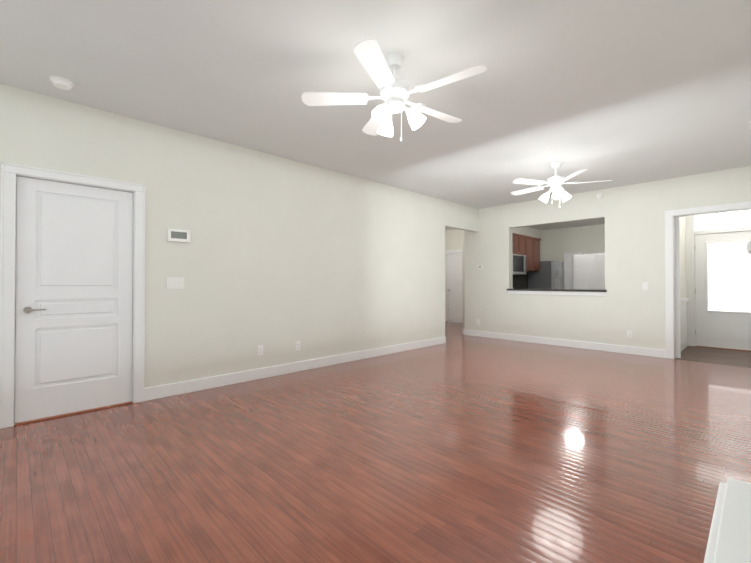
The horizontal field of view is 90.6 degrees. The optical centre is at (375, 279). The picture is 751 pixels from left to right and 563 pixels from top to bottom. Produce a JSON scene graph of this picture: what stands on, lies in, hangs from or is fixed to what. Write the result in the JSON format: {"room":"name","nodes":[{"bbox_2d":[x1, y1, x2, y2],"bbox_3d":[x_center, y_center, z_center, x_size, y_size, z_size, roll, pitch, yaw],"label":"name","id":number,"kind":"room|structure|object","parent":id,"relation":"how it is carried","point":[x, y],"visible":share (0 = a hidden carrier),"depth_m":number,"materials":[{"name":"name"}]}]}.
{"room":"empty living room","nodes":[
{"label":"empty living room","id":0,"kind":"room"},
{"bbox_2d":[0,84,478,387],"bbox_3d":[-0.977,-0.169,4.969,8.800,2.740,0.120,1,-1,-44],"label":"wall","id":1,"kind":"structure","parent":0,"point":[277,257],"depth_m":4.40,"materials":[{"name":"paint"}]},
{"bbox_2d":[0,162,144,428],"bbox_3d":[-2.655,0.131,3.328,0.994,2.110,0.144,1,-1,-44],"label":"door frame","id":2,"kind":"structure","parent":1,"relation":"attached to","point":[10,173],"depth_m":3.01,"materials":[{"name":"white wood"}]},
{"bbox_2d":[14,401,132,425],"bbox_3d":[-2.644,1.180,3.307,0.816,0.012,0.074,1,-1,-44],"label":"door threshold sill","id":3,"kind":"structure","parent":1,"relation":"attached to","point":[66,414],"depth_m":3.25,"materials":[{"name":"brown wood"}]},
{"bbox_2d":[15,176,132,422],"bbox_3d":[-2.636,0.168,3.308,0.810,2.020,0.095,1,-1,-44],"label":"door","id":4,"kind":"structure","parent":1,"relation":"in","point":[74,266],"depth_m":3.28,"materials":[{"name":"white wood"}]},
{"bbox_2d":[166,277,183,288],"bbox_3d":[-2.061,0.041,3.829,0.165,0.122,0.010,1,-1,-44],"label":"light switch","id":5,"kind":"object","parent":1,"relation":"attached to","point":[174,282],"visible":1,"depth_m":3.83,"materials":[{"name":"white plastic"}]},
{"bbox_2d":[167,229,190,242],"bbox_3d":[-2.033,-0.449,3.848,0.220,0.126,0.028,1,-1,-44],"label":"thermostat","id":6,"kind":"object","parent":1,"relation":"attached to","point":[174,235],"visible":0.98,"depth_m":3.83,"materials":[{"name":"white plastic"}]},
{"bbox_2d":[258,345,262,355],"bbox_3d":[-1.385,0.857,4.475,0.072,0.118,0.010,1,-1,-44],"label":"outlet","id":7,"kind":"object","parent":1,"relation":"attached to","point":[260,349],"visible":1,"depth_m":4.47,"materials":[{"name":"white plastic"}]},
{"bbox_2d":[295,341,299,350],"bbox_3d":[-1.011,0.870,4.837,0.072,0.118,0.010,1,-1,-44],"label":"outlet","id":8,"kind":"object","parent":1,"relation":"attached to","point":[297,346],"visible":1,"depth_m":4.83,"materials":[{"name":"white plastic"}]},
{"bbox_2d":[144,328,687,400],"bbox_3d":[0.088,1.143,5.438,11.000,0.125,5.870,1,-1,-44],"label":"baseboard","id":9,"kind":"structure","parent":1,"relation":"attached to","point":[166,390],"depth_m":5.42,"materials":[{"name":"white wood"}]},
{"bbox_2d":[0,321,750,562],"bbox_3d":[0.533,1.232,4.977,11.240,0.060,7.390,1,-1,-44],"label":"floor","id":10,"kind":"structure","parent":0,"point":[457,448],"depth_m":2.36,"materials":[{"name":"brown wood"}]},
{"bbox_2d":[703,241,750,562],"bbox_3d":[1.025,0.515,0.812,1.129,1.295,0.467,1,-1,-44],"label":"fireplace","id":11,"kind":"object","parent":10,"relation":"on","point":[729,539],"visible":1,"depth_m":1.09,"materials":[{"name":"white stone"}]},
{"bbox_2d":[0,0,750,229],"bbox_3d":[1.281,-1.572,5.726,13.320,0.080,7.390,1,-1,-44],"label":"ceiling","id":12,"kind":"structure","parent":0,"point":[619,93],"depth_m":2.88,"materials":[{"name":"paint"}]},
{"bbox_2d":[50,76,73,89],"bbox_3d":[-2.462,-1.535,2.921,0.150,0.045,0.150,1,-1,-44],"label":"smoke detector","id":13,"kind":"object","parent":12,"relation":"attached to","point":[59,82],"visible":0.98,"depth_m":2.89,"materials":[{"name":"white plastic"}]},
{"bbox_2d":[301,39,486,140],"bbox_3d":[0.175,-1.264,2.636,1.248,0.592,1.251,1,-1,-44],"label":"fan","id":14,"kind":"object","parent":12,"relation":"hanging from","point":[395,92],"visible":1,"depth_m":2.57,"materials":[{"name":"white plastic"}]},
{"bbox_2d":[511,162,612,207],"bbox_3d":[2.392,-1.243,4.983,1.253,0.592,1.246,1,-1,-44],"label":"fan","id":15,"kind":"object","parent":12,"relation":"hanging from","point":[555,182],"visible":1,"depth_m":4.89,"materials":[{"name":"white plastic"}]},
{"bbox_2d":[445,229,461,252],"bbox_3d":[2.778,-0.116,10.666,0.120,2.740,2.050,1,-1,-44],"label":"wall","id":16,"kind":"structure","parent":0,"point":[453,239],"depth_m":11.05,"materials":[{"name":"paint"}]},
{"bbox_2d":[445,249,461,320],"bbox_3d":[2.469,0.192,10.970,0.138,2.130,0.980,1,-1,-44],"label":"door frame","id":17,"kind":"structure","parent":16,"relation":"attached to","point":[446,253],"depth_m":11.22,"materials":[{"name":"white wood"}]},
{"bbox_2d":[447,253,462,321],"bbox_3d":[2.435,0.239,10.936,0.123,2.020,0.800,1,-1,-44],"label":"hall door","id":18,"kind":"structure","parent":16,"relation":"in","point":[454,291],"depth_m":11.06,"materials":[{"name":"white wood"}]},
{"bbox_2d":[512,227,541,260],"bbox_3d":[3.547,-0.123,9.900,4.240,2.740,0.120,1,-1,-44],"label":"wall","id":19,"kind":"structure","parent":0,"point":[527,231],"depth_m":10.77,"materials":[{"name":"paint"}]},
{"bbox_2d":[512,233,519,254],"bbox_3d":[3.337,-0.878,9.358,0.395,0.520,0.372,1,-1,-44],"label":"upper cabinet","id":20,"kind":"object","parent":19,"relation":"attached to","point":[515,237],"depth_m":9.27,"materials":[{"name":"brown wood"}]},
{"bbox_2d":[520,234,527,256],"bbox_3d":[3.620,-0.875,9.633,0.395,0.520,0.372,1,-1,-44],"label":"upper cabinet","id":21,"kind":"object","parent":19,"relation":"attached to","point":[523,238],"depth_m":9.57,"materials":[{"name":"brown wood"}]},
{"bbox_2d":[513,254,525,274],"bbox_3d":[3.501,-0.371,9.468,0.770,0.488,0.436,1,-1,-44],"label":"over-the-range microwave","id":22,"kind":"object","parent":21,"relation":"attached to","point":[519,264],"visible":0.6,"depth_m":9.32,"materials":[{"name":"silver metal"}]},
{"bbox_2d":[526,237,535,271],"bbox_3d":[3.931,-0.677,9.932,0.470,0.910,0.372,1,-1,-44],"label":"upper cabinet","id":23,"kind":"object","parent":19,"relation":"attached to","point":[528,247],"depth_m":9.88,"materials":[{"name":"brown wood"}]},
{"bbox_2d":[536,238,539,270],"bbox_3d":[4.269,-0.674,10.259,0.470,0.910,0.372,1,-1,-44],"label":"upper cabinet","id":24,"kind":"object","parent":19,"relation":"attached to","point":[537,239],"depth_m":10.17,"materials":[{"name":"brown wood"}]},
{"bbox_2d":[542,224,604,288],"bbox_3d":[6.300,-0.122,10.017,0.120,2.740,3.480,1,-1,-44],"label":"wall","id":25,"kind":"structure","parent":0,"point":[555,244],"depth_m":10.65,"materials":[{"name":"paint"}]},
{"bbox_2d":[462,166,750,349],"bbox_3d":[3.727,-0.154,6.549,0.160,2.740,5.190,1,-1,-44],"label":"wall","id":26,"kind":"structure","parent":0,"point":[633,215],"depth_m":6.27,"materials":[{"name":"paint"}]},
{"bbox_2d":[507,288,606,295],"bbox_3d":[3.376,0.238,6.977,0.345,0.105,1.760,1,-1,-44],"label":"sill","id":27,"kind":"structure","parent":26,"relation":"on","point":[590,292],"depth_m":6.76,"materials":[{"name":"stone"}]},
{"bbox_2d":[596,193,602,198],"bbox_3d":[3.812,-1.426,6.329,0.040,0.100,0.100,1,-1,-44],"label":"smoke detector","id":28,"kind":"object","parent":26,"relation":"attached to","point":[599,195],"visible":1,"depth_m":6.31,"materials":[{"name":"white plastic"}]},
{"bbox_2d":[627,330,631,337],"bbox_3d":[4.115,0.891,6.016,0.010,0.118,0.072,1,-1,-44],"label":"outlet","id":29,"kind":"object","parent":26,"relation":"attached to","point":[629,334],"visible":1,"depth_m":6.02,"materials":[{"name":"white plastic"}]},
{"bbox_2d":[642,282,647,289],"bbox_3d":[4.261,0.110,5.873,0.010,0.118,0.072,1,-1,-44],"label":"light switch","id":30,"kind":"object","parent":26,"relation":"attached to","point":[644,285],"visible":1,"depth_m":5.87,"materials":[{"name":"white plastic"}]},
{"bbox_2d":[665,201,750,358],"bbox_3d":[4.968,0.075,5.263,0.196,2.258,1.356,1,-1,-44],"label":"trim","id":31,"kind":"structure","parent":26,"relation":"attached to","point":[672,288],"depth_m":5.65,"materials":[{"name":"white wood"}]},
{"bbox_2d":[680,216,685,298],"bbox_3d":[6.084,-0.147,7.277,4.240,2.740,0.120,1,-1,-44],"label":"wall","id":32,"kind":"structure","parent":0,"point":[682,219],"depth_m":6.56,"materials":[{"name":"paint"}]},
{"bbox_2d":[680,298,688,342],"bbox_3d":[5.179,0.711,6.289,1.542,0.755,0.030,1,-1,-44],"label":"trim","id":33,"kind":"structure","parent":32,"relation":"attached to","point":[683,311],"depth_m":6.49,"materials":[{"name":"white wood"}]},
{"bbox_2d":[696,346,750,351],"bbox_3d":[6.159,1.209,6.453,0.140,0.012,0.918,1,-1,-44],"label":"sill","id":34,"kind":"structure","parent":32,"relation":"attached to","point":[724,348],"depth_m":6.46,"materials":[{"name":"wood"}]},
{"bbox_3d":[4.772,1.264,8.505,4.400,0.060,3.490,1,-1,-44],"label":"floor","id":35,"kind":"structure","parent":0,"visible":0},
{"bbox_2d":[513,272,527,288],"bbox_3d":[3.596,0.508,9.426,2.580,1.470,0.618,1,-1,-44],"label":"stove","id":36,"kind":"object","parent":35,"relation":"on","point":[520,281],"visible":0.04,"depth_m":10.22,"materials":[{"name":"black metal"}]},
{"bbox_2d":[528,261,562,288],"bbox_3d":[4.859,0.379,10.581,0.800,1.750,0.699,1,-1,-44],"label":"fridge","id":37,"kind":"object","parent":35,"relation":"on","point":[546,275],"visible":0.27,"depth_m":10.29,"materials":[{"name":"silver metal"}]},
{"bbox_2d":[563,252,604,289],"bbox_3d":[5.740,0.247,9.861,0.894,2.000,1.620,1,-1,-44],"label":"refrigerator","id":38,"kind":"object","parent":35,"relation":"on","point":[581,270],"visible":0.4,"depth_m":9.59,"materials":[{"name":"white metal"}]},
{"bbox_3d":[6.218,-0.155,6.419,0.120,2.740,1.300,1,-1,-44],"label":"wall","id":39,"kind":"structure","parent":0,"visible":0},
{"bbox_2d":[686,210,750,345],"bbox_3d":[6.160,-0.055,6.465,0.138,2.540,1.170,1,-1,-44],"label":"door frame","id":40,"kind":"structure","parent":39,"relation":"attached to","point":[734,221],"depth_m":6.76,"materials":[{"name":"white wood"}]},
{"bbox_2d":[695,231,750,350],"bbox_3d":[6.137,0.194,6.444,0.098,2.018,0.914,1,-1,-44],"label":"entry door","id":41,"kind":"structure","parent":39,"relation":"in","point":[723,290],"depth_m":6.51,"materials":[{"name":"white wood"}]}
]}

